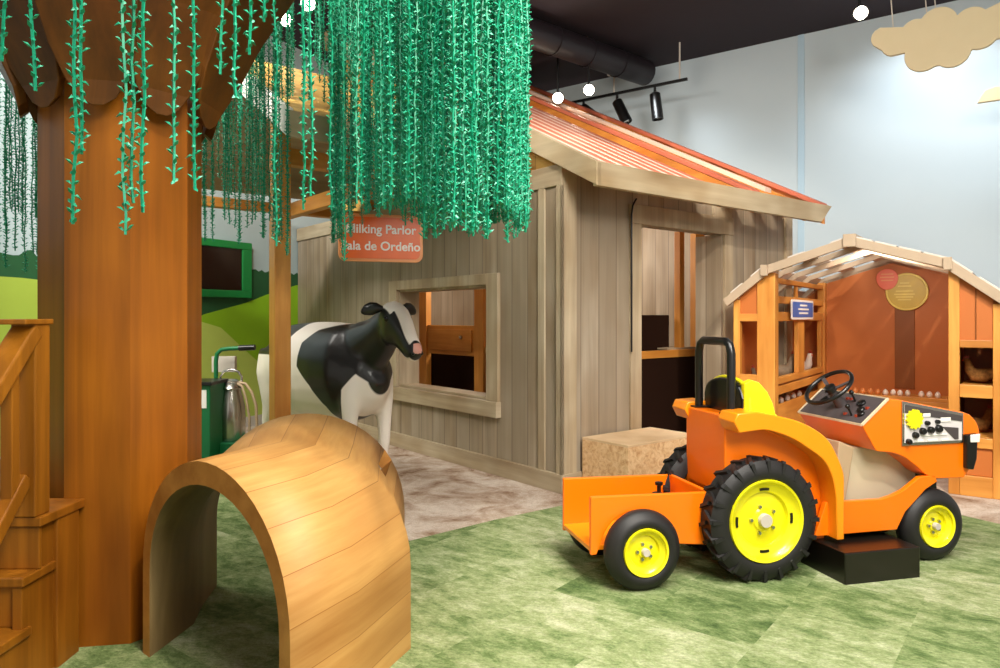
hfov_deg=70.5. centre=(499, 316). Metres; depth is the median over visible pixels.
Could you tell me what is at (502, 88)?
garland
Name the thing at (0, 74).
garland
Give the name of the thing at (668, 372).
stall
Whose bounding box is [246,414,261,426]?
baseboard
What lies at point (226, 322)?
wall
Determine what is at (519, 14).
garland
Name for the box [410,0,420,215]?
garland
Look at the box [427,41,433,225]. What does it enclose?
garland
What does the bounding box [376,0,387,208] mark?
garland
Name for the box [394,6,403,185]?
garland
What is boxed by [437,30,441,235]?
garland
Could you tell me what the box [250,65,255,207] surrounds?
garland
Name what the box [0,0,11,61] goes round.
garland
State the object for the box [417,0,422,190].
garland
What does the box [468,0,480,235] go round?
garland
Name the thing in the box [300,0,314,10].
ceiling spotlight
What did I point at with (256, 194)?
garland
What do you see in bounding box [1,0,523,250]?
garlands
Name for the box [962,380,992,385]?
shelf
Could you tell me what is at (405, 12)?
garland
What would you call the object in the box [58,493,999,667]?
floor
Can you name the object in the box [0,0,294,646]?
tree
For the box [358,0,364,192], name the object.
garland
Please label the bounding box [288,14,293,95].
garland
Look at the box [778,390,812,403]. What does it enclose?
shelf
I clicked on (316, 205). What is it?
wooden post structure
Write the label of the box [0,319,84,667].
stairs
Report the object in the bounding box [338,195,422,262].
sign
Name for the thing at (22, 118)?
garland
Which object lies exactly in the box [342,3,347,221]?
garland
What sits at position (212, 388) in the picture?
base cabinet
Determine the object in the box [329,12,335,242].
garland
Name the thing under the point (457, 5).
garland
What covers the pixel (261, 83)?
garland
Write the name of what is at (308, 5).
garland
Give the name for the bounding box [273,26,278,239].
garland
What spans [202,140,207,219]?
garland
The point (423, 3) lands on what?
garland
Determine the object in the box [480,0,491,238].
garland
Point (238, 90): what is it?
garland
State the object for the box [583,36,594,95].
pendant light
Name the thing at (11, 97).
garland
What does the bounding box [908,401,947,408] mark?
countertop
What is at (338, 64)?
garland
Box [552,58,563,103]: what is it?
pendant light
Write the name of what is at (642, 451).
block
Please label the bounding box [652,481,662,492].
clamp
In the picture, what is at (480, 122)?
garland
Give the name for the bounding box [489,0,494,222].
garland
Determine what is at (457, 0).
garland
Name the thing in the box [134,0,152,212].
garland
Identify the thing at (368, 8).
garland
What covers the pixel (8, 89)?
garland
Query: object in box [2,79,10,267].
garland
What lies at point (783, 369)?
hen
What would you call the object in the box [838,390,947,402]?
countertop
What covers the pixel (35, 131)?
garland
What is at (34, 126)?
garland
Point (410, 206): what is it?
garland
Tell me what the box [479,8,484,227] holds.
garland
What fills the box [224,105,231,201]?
garland
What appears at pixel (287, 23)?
garland
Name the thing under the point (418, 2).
garland
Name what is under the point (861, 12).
pendant light
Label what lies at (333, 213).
garland
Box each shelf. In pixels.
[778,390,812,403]
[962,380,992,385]
[979,429,992,437]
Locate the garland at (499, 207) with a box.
[492,0,501,211]
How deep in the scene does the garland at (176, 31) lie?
1.85 m
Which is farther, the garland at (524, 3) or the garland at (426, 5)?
the garland at (524, 3)
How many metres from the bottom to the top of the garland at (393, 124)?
1.927 m
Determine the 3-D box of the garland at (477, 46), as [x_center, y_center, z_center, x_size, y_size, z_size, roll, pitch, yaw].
[-0.106,-1.432,3.103,0.053,2.044,0.054,0,0,-20]
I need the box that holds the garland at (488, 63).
[481,0,494,200]
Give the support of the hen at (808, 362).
on the chicken coop
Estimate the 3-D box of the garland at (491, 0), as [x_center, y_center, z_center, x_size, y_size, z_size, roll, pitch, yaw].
[-0.050,-1.491,4.073,0.053,1.927,0.055,0,0,41]
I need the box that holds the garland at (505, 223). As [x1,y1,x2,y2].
[503,214,509,239]
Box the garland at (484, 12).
[482,12,493,238]
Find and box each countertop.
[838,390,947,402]
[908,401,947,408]
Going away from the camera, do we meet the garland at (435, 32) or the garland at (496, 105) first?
the garland at (435, 32)
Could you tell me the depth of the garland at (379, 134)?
2.90 m
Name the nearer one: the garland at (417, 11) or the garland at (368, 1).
the garland at (417, 11)
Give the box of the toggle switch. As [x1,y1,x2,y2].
[843,397,869,416]
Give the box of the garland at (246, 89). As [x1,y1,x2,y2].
[243,73,249,227]
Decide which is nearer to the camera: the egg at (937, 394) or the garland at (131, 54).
the garland at (131, 54)
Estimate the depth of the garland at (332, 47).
2.70 m
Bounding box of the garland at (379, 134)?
[374,5,384,216]
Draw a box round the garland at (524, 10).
[522,10,530,225]
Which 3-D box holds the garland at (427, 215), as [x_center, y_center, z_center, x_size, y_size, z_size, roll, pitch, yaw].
[-0.310,-1.433,2.972,0.058,2.046,0.054,0,0,40]
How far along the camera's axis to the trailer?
3.64 m
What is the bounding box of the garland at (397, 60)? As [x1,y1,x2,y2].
[394,0,401,205]
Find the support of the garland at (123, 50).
hanging from the hoop
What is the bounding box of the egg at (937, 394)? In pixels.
[935,392,940,397]
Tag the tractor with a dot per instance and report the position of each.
(775, 485)
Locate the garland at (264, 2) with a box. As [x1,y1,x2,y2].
[259,0,268,21]
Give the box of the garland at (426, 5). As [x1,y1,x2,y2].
[420,0,432,205]
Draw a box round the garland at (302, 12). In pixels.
[297,0,308,209]
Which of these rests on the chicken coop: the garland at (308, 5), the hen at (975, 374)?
the hen at (975, 374)
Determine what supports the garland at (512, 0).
hanging from the hoop
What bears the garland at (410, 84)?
hanging from the hoop
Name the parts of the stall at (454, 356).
stall post, gate panel, dark kick panel, stall post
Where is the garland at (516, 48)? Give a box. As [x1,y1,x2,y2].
[511,0,521,212]
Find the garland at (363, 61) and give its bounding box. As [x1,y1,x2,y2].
[356,0,369,204]
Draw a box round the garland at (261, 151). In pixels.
[259,60,265,211]
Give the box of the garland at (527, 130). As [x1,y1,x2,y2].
[522,0,533,218]
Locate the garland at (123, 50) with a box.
[115,0,133,234]
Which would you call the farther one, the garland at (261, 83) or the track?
the track
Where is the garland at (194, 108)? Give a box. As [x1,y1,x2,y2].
[185,0,201,191]
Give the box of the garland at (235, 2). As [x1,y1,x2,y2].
[228,0,242,100]
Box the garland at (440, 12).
[438,0,444,231]
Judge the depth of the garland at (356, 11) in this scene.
2.55 m
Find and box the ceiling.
[271,0,955,90]
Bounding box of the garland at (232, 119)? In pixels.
[230,101,234,194]
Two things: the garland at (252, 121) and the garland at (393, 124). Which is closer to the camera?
the garland at (393, 124)
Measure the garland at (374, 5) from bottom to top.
1.688 m
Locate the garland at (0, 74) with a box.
[0,74,2,243]
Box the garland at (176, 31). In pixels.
[165,0,182,183]
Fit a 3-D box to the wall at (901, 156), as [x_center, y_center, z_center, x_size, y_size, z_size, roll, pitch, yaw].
[4.162,-1.170,9.334,14.000,5.140,0.163,0,0,36]
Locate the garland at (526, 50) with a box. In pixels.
[522,0,531,220]
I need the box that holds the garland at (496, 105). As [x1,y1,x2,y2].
[491,0,501,210]
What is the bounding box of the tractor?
[658,336,979,582]
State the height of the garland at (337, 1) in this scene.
1.922 m
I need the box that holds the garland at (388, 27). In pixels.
[384,0,397,196]
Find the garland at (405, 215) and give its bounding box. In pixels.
[401,0,408,225]
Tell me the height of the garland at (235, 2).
1.872 m
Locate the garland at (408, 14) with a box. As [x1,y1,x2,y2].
[402,0,416,198]
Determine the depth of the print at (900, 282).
7.83 m
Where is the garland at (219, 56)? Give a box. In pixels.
[214,0,230,74]
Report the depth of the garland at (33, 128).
4.63 m
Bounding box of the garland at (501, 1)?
[498,1,505,209]
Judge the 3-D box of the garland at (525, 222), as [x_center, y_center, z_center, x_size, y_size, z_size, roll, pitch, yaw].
[0.112,-1.433,3.125,0.054,2.046,0.056,0,0,28]
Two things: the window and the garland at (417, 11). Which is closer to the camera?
the garland at (417, 11)
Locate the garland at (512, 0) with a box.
[509,0,521,214]
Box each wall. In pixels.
[0,36,331,416]
[547,0,999,290]
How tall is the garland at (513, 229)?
2.046 m
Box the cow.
[256,301,422,468]
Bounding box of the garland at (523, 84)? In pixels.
[519,1,527,219]
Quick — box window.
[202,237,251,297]
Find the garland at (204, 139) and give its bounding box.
[202,139,206,205]
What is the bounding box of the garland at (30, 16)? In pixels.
[23,0,44,90]
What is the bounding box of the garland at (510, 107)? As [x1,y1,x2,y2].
[506,0,513,209]
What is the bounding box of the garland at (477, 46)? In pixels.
[475,46,479,219]
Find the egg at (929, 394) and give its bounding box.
[926,391,932,397]
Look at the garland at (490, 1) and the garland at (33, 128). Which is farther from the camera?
the garland at (33, 128)
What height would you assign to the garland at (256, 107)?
1.564 m
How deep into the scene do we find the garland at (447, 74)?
2.73 m
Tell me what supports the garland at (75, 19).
hanging from the hoop
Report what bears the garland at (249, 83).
hanging from the hoop
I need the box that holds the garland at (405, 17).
[401,2,413,200]
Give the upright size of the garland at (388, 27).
2.046 m
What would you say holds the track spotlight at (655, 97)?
attached to the track
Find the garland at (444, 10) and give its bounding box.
[436,0,449,229]
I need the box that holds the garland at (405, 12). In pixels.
[400,0,412,201]
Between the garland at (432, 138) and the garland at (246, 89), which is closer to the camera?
the garland at (432, 138)
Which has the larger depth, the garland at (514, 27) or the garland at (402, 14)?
the garland at (402, 14)
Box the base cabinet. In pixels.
[202,356,236,457]
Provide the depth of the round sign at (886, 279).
7.93 m
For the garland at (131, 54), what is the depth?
1.80 m
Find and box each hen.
[751,365,756,373]
[778,351,793,376]
[804,350,812,369]
[961,355,992,381]
[972,404,992,430]
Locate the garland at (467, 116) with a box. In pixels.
[463,0,477,232]
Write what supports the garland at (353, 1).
hanging from the hoop
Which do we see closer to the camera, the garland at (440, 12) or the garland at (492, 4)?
the garland at (492, 4)
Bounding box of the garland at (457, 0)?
[455,0,461,215]
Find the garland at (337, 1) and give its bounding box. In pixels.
[335,1,341,238]
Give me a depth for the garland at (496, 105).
2.73 m
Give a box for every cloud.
[871,0,999,71]
[977,86,999,103]
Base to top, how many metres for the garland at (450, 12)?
2.162 m
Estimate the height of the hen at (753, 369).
0.192 m
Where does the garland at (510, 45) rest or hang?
hanging from the hoop
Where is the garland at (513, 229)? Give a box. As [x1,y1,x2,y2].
[511,219,515,238]
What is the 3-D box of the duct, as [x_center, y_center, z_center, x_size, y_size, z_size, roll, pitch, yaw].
[-0.050,-3.534,8.400,5.608,0.412,0.384,0,0,-40]
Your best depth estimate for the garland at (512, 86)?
2.75 m
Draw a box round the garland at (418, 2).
[417,2,421,196]
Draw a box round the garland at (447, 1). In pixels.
[446,1,457,230]
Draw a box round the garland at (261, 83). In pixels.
[258,49,262,94]
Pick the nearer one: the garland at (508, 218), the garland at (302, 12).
the garland at (302, 12)
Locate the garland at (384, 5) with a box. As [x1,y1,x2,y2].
[381,5,386,193]
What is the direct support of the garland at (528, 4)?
hanging from the hoop
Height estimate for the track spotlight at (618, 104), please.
0.459 m
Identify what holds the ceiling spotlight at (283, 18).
hanging from the ceiling
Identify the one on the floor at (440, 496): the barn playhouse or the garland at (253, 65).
the barn playhouse
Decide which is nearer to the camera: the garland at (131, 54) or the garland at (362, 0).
the garland at (131, 54)
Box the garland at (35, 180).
[31,121,36,217]
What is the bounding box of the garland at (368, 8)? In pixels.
[368,8,373,190]
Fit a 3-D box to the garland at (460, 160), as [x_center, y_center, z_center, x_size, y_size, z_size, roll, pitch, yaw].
[-0.152,-1.398,2.700,0.051,2.110,0.057,0,0,43]
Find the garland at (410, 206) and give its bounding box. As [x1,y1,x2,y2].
[407,98,414,222]
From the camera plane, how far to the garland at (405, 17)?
2.50 m
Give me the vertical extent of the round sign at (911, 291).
0.420 m
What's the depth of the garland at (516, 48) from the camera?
2.79 m
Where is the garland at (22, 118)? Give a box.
[18,117,26,231]
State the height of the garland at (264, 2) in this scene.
1.532 m
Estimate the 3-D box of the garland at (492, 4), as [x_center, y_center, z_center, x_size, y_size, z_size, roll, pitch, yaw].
[-0.020,-1.432,2.683,0.057,2.044,0.056,0,0,25]
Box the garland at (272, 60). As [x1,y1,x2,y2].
[270,32,275,236]
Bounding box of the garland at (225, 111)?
[222,109,228,219]
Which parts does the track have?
track rail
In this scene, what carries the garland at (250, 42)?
hanging from the hoop
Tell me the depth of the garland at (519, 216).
2.90 m
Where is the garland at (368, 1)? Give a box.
[366,0,371,213]
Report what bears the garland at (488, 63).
hanging from the hoop
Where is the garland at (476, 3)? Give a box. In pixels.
[469,1,483,231]
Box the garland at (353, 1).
[353,1,357,207]
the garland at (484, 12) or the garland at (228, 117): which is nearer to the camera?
the garland at (484, 12)
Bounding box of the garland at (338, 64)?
[335,0,342,215]
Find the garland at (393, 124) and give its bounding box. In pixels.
[386,0,396,177]
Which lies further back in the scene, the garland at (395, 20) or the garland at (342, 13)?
the garland at (342, 13)
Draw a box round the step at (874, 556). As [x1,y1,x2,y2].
[801,531,919,584]
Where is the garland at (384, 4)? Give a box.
[381,4,386,209]
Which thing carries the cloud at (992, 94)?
hanging from the ceiling
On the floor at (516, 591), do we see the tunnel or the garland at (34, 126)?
the tunnel
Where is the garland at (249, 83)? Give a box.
[247,67,252,103]
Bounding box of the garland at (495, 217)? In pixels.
[492,6,496,221]
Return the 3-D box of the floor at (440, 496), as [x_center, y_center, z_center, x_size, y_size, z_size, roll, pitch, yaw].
[0.000,1.425,6.000,18.000,0.050,20.000,0,0,0]
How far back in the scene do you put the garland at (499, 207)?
2.77 m
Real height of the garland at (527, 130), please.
2.044 m
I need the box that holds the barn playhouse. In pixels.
[297,31,831,493]
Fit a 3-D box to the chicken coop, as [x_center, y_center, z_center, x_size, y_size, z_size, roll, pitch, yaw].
[3.681,0.350,6.971,2.164,2.100,2.530,0,0,36]
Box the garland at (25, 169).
[21,116,28,272]
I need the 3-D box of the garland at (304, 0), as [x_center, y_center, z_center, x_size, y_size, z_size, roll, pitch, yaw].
[-1.368,-1.972,4.915,0.055,0.965,0.052,0,0,-30]
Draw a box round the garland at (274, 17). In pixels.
[270,0,281,245]
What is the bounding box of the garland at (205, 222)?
[202,140,208,240]
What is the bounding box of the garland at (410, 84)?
[409,0,413,189]
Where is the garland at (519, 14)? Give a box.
[515,0,524,213]
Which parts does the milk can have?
bail handle, lid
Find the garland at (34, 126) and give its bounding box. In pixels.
[34,126,36,254]
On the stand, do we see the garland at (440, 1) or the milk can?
the milk can
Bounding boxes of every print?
[798,304,808,313]
[880,273,893,280]
[894,282,914,299]
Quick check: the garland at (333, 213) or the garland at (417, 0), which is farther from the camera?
the garland at (333, 213)
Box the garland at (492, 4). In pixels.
[490,0,499,208]
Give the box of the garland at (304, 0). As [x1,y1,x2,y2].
[300,0,305,98]
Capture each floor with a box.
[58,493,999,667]
[246,425,999,540]
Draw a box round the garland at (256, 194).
[252,59,258,219]
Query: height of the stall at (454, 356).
2.300 m
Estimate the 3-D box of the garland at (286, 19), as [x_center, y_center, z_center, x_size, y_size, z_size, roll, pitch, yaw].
[-1.418,-1.431,4.709,0.053,2.042,0.055,0,0,-9]
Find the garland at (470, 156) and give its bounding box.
[465,0,476,231]
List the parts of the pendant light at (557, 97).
stem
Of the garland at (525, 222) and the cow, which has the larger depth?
the cow
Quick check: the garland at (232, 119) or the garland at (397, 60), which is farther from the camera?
the garland at (232, 119)
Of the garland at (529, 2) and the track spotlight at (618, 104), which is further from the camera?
the track spotlight at (618, 104)
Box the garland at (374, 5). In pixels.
[372,5,375,207]
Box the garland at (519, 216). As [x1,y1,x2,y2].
[517,0,525,223]
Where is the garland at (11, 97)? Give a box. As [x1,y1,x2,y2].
[8,92,16,211]
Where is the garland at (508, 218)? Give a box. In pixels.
[502,8,512,242]
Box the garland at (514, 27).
[510,0,520,209]
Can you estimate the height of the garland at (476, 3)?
2.162 m
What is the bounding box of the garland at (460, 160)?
[456,0,464,226]
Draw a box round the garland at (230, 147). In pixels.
[226,103,232,223]
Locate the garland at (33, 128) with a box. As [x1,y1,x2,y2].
[28,118,35,253]
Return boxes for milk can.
[219,368,257,440]
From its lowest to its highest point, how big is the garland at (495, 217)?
1.927 m
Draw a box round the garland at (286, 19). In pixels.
[284,12,290,255]
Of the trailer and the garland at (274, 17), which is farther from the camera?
the trailer
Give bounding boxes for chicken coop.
[723,234,999,499]
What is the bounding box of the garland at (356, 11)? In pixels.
[351,0,362,203]
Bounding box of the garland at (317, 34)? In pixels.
[316,0,321,66]
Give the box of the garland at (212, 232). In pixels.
[209,136,216,240]
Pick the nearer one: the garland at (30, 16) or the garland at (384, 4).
the garland at (30, 16)
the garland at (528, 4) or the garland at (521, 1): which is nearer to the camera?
the garland at (521, 1)
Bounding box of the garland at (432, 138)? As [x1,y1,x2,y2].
[425,0,437,201]
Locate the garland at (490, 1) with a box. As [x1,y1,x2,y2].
[488,1,491,224]
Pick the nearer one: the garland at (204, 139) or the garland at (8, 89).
the garland at (8, 89)
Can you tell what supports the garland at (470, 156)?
hanging from the hoop
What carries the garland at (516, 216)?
hanging from the hoop
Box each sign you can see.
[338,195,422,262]
[791,299,812,319]
[876,269,897,289]
[885,273,928,310]
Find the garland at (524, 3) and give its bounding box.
[518,3,527,220]
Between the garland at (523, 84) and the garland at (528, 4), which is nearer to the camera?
the garland at (523, 84)
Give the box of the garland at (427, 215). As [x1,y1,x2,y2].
[420,2,430,218]
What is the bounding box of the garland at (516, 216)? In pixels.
[515,4,518,218]
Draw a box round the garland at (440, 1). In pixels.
[438,1,441,210]
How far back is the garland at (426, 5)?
2.61 m
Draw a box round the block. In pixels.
[582,427,686,476]
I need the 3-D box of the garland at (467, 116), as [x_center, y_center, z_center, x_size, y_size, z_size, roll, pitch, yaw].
[-0.102,-1.371,2.437,0.052,2.162,0.058,0,0,-44]
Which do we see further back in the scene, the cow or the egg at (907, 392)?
the egg at (907, 392)
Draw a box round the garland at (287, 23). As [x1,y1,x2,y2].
[284,9,291,254]
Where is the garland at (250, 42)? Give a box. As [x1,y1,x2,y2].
[242,0,257,54]
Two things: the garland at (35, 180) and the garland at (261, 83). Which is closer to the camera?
the garland at (35, 180)
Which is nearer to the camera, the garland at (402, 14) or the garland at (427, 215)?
the garland at (402, 14)
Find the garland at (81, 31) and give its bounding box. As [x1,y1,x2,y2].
[71,0,90,154]
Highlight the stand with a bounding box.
[214,345,255,453]
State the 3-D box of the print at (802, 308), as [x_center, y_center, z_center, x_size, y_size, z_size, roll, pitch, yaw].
[3.135,-0.079,7.299,0.004,0.098,0.440,0,0,36]
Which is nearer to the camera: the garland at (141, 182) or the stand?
the garland at (141, 182)
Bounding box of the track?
[572,42,687,102]
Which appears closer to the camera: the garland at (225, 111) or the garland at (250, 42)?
the garland at (250, 42)
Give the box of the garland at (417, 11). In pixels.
[410,0,421,198]
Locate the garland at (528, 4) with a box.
[526,4,531,226]
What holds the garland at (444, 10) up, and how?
hanging from the hoop
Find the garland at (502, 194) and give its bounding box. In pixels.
[499,0,510,208]
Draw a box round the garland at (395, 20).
[393,0,397,205]
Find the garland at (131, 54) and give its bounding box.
[125,0,141,202]
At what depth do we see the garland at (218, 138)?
5.15 m
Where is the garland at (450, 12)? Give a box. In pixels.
[443,0,458,227]
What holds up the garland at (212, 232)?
hanging from the hoop
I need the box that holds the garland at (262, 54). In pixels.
[259,45,267,237]
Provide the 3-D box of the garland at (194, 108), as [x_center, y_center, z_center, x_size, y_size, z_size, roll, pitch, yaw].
[-0.844,-1.398,1.950,0.052,2.110,0.054,0,0,-39]
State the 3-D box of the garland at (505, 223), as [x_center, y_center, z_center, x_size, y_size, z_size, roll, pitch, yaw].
[0.032,-1.433,3.756,0.054,2.046,0.057,0,0,23]
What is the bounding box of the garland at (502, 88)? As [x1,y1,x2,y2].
[497,0,509,206]
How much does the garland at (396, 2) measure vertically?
1.806 m
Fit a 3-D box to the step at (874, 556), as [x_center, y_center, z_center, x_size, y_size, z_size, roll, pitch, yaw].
[1.977,1.314,3.901,0.470,0.172,0.360,0,0,-14]
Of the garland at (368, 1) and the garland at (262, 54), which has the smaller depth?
the garland at (368, 1)
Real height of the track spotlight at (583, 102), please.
0.386 m
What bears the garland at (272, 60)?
hanging from the hoop
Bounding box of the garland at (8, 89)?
[5,86,13,206]
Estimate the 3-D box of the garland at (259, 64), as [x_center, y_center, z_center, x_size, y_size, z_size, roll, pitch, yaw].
[-1.614,-1.614,4.744,0.055,1.688,0.053,0,0,-28]
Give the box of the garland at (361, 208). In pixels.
[358,1,363,224]
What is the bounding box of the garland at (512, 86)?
[508,0,518,211]
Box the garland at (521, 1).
[518,0,526,215]
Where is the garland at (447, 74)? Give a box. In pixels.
[444,0,450,208]
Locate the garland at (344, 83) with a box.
[339,0,349,260]
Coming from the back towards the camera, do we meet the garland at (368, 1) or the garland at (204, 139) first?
the garland at (204, 139)
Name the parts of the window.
dark pane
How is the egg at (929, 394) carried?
on the chicken coop
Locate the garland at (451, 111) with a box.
[446,0,460,226]
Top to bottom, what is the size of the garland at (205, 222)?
1.927 m
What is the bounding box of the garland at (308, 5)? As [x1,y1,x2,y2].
[304,0,317,195]
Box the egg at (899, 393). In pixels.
[897,390,902,395]
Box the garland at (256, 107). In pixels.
[253,55,259,183]
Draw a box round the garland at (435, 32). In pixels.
[429,0,442,237]
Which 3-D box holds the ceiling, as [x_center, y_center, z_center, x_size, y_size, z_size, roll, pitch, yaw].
[0.000,-3.820,6.000,18.000,0.160,20.000,0,0,0]
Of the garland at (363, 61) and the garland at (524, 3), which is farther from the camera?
the garland at (524, 3)
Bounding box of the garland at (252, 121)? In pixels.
[249,63,254,222]
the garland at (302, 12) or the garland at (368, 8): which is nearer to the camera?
the garland at (302, 12)
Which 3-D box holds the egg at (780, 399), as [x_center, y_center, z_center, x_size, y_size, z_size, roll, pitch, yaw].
[2.850,0.842,7.172,0.056,0.072,0.056,0,0,34]
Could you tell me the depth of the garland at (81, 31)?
1.77 m
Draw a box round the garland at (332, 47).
[325,0,337,209]
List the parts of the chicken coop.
corner post, rake trim, wing rail, wing rail, panel, corner post, panel, panel, rail, rail, rail, rail, rail, rake trim, rake trim, corner post, rake trim, rake trim, rake trim, corner post, panel, rake trim, wing rail, wing rail, wing rail, panel, panel, wing rail, corner post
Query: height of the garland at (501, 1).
2.042 m
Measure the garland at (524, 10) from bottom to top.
2.046 m
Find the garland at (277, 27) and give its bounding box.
[272,27,278,235]
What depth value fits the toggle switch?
4.07 m
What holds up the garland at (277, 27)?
hanging from the hoop
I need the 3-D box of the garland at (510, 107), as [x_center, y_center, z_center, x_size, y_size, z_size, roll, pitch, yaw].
[0.034,-1.431,2.710,0.055,2.042,0.053,0,0,-8]
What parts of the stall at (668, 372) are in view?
shelf rail, shelf, shelf post, shelf post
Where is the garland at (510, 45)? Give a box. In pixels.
[505,0,514,207]
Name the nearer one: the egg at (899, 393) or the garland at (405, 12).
the garland at (405, 12)
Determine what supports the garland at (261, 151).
hanging from the hoop
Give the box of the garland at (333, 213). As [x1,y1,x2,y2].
[331,0,336,216]
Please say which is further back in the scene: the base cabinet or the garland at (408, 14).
the base cabinet
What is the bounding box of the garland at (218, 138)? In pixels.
[216,121,221,177]
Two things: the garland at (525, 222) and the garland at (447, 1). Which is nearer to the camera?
the garland at (447, 1)
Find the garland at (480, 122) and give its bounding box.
[477,0,485,203]
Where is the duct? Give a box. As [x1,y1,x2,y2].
[457,4,655,85]
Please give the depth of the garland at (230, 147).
4.95 m
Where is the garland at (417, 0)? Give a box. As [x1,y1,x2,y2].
[410,0,421,183]
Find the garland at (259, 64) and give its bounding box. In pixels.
[256,53,262,201]
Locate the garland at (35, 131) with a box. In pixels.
[34,131,36,213]
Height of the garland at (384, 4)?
1.802 m
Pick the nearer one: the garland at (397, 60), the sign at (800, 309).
the garland at (397, 60)
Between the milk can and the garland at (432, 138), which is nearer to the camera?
the garland at (432, 138)
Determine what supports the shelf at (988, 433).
attached to the chicken coop
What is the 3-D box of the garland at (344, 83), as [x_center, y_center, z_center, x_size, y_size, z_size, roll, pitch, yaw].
[-0.639,-1.341,2.901,0.050,2.223,0.050,0,0,-17]
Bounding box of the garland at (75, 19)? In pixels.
[66,0,84,223]
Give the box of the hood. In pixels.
[800,398,978,477]
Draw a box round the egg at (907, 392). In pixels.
[905,390,910,395]
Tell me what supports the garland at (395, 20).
hanging from the hoop
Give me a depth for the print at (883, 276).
7.94 m
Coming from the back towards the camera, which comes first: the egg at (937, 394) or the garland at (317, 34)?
the egg at (937, 394)
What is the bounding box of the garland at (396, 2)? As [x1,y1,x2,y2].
[394,2,400,201]
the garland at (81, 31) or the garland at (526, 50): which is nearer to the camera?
the garland at (81, 31)
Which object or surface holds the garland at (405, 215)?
hanging from the hoop
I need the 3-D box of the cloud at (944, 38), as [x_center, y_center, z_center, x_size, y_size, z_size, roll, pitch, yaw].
[4.546,-3.125,7.114,1.448,1.230,0.050,0,0,36]
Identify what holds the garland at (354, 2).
hanging from the hoop
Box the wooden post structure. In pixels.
[202,62,500,420]
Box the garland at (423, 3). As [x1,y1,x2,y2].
[416,0,428,202]
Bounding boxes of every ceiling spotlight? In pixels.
[282,14,293,27]
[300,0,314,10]
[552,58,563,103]
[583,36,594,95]
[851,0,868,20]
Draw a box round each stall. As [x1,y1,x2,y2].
[419,289,485,392]
[642,232,704,432]
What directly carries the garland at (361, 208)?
hanging from the hoop
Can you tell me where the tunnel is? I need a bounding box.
[143,413,410,667]
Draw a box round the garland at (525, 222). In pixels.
[522,2,530,223]
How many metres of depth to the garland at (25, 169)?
4.61 m
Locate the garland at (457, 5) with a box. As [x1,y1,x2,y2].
[446,0,461,227]
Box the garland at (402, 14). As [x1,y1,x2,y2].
[397,0,406,213]
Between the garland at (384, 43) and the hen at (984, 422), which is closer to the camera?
the garland at (384, 43)
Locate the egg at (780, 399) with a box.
[778,397,783,402]
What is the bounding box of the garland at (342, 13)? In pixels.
[340,0,344,255]
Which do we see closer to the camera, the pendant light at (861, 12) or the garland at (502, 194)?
the garland at (502, 194)
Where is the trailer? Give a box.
[562,474,706,590]
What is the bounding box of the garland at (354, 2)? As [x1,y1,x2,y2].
[353,2,359,180]
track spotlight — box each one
[582,101,594,110]
[612,94,631,123]
[649,87,663,120]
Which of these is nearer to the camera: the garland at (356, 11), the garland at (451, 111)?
the garland at (451, 111)
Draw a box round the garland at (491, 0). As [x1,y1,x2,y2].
[489,0,492,224]
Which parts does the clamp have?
handle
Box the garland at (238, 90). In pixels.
[236,90,242,243]
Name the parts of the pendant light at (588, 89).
stem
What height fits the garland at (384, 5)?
1.685 m
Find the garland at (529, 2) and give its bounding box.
[525,2,531,231]
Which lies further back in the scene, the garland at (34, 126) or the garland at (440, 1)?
the garland at (34, 126)
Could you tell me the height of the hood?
0.468 m
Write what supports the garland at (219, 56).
hanging from the hoop
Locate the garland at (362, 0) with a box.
[359,0,364,191]
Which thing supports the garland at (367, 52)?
hanging from the hoop
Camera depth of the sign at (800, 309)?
7.23 m
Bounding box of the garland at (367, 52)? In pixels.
[362,0,369,211]

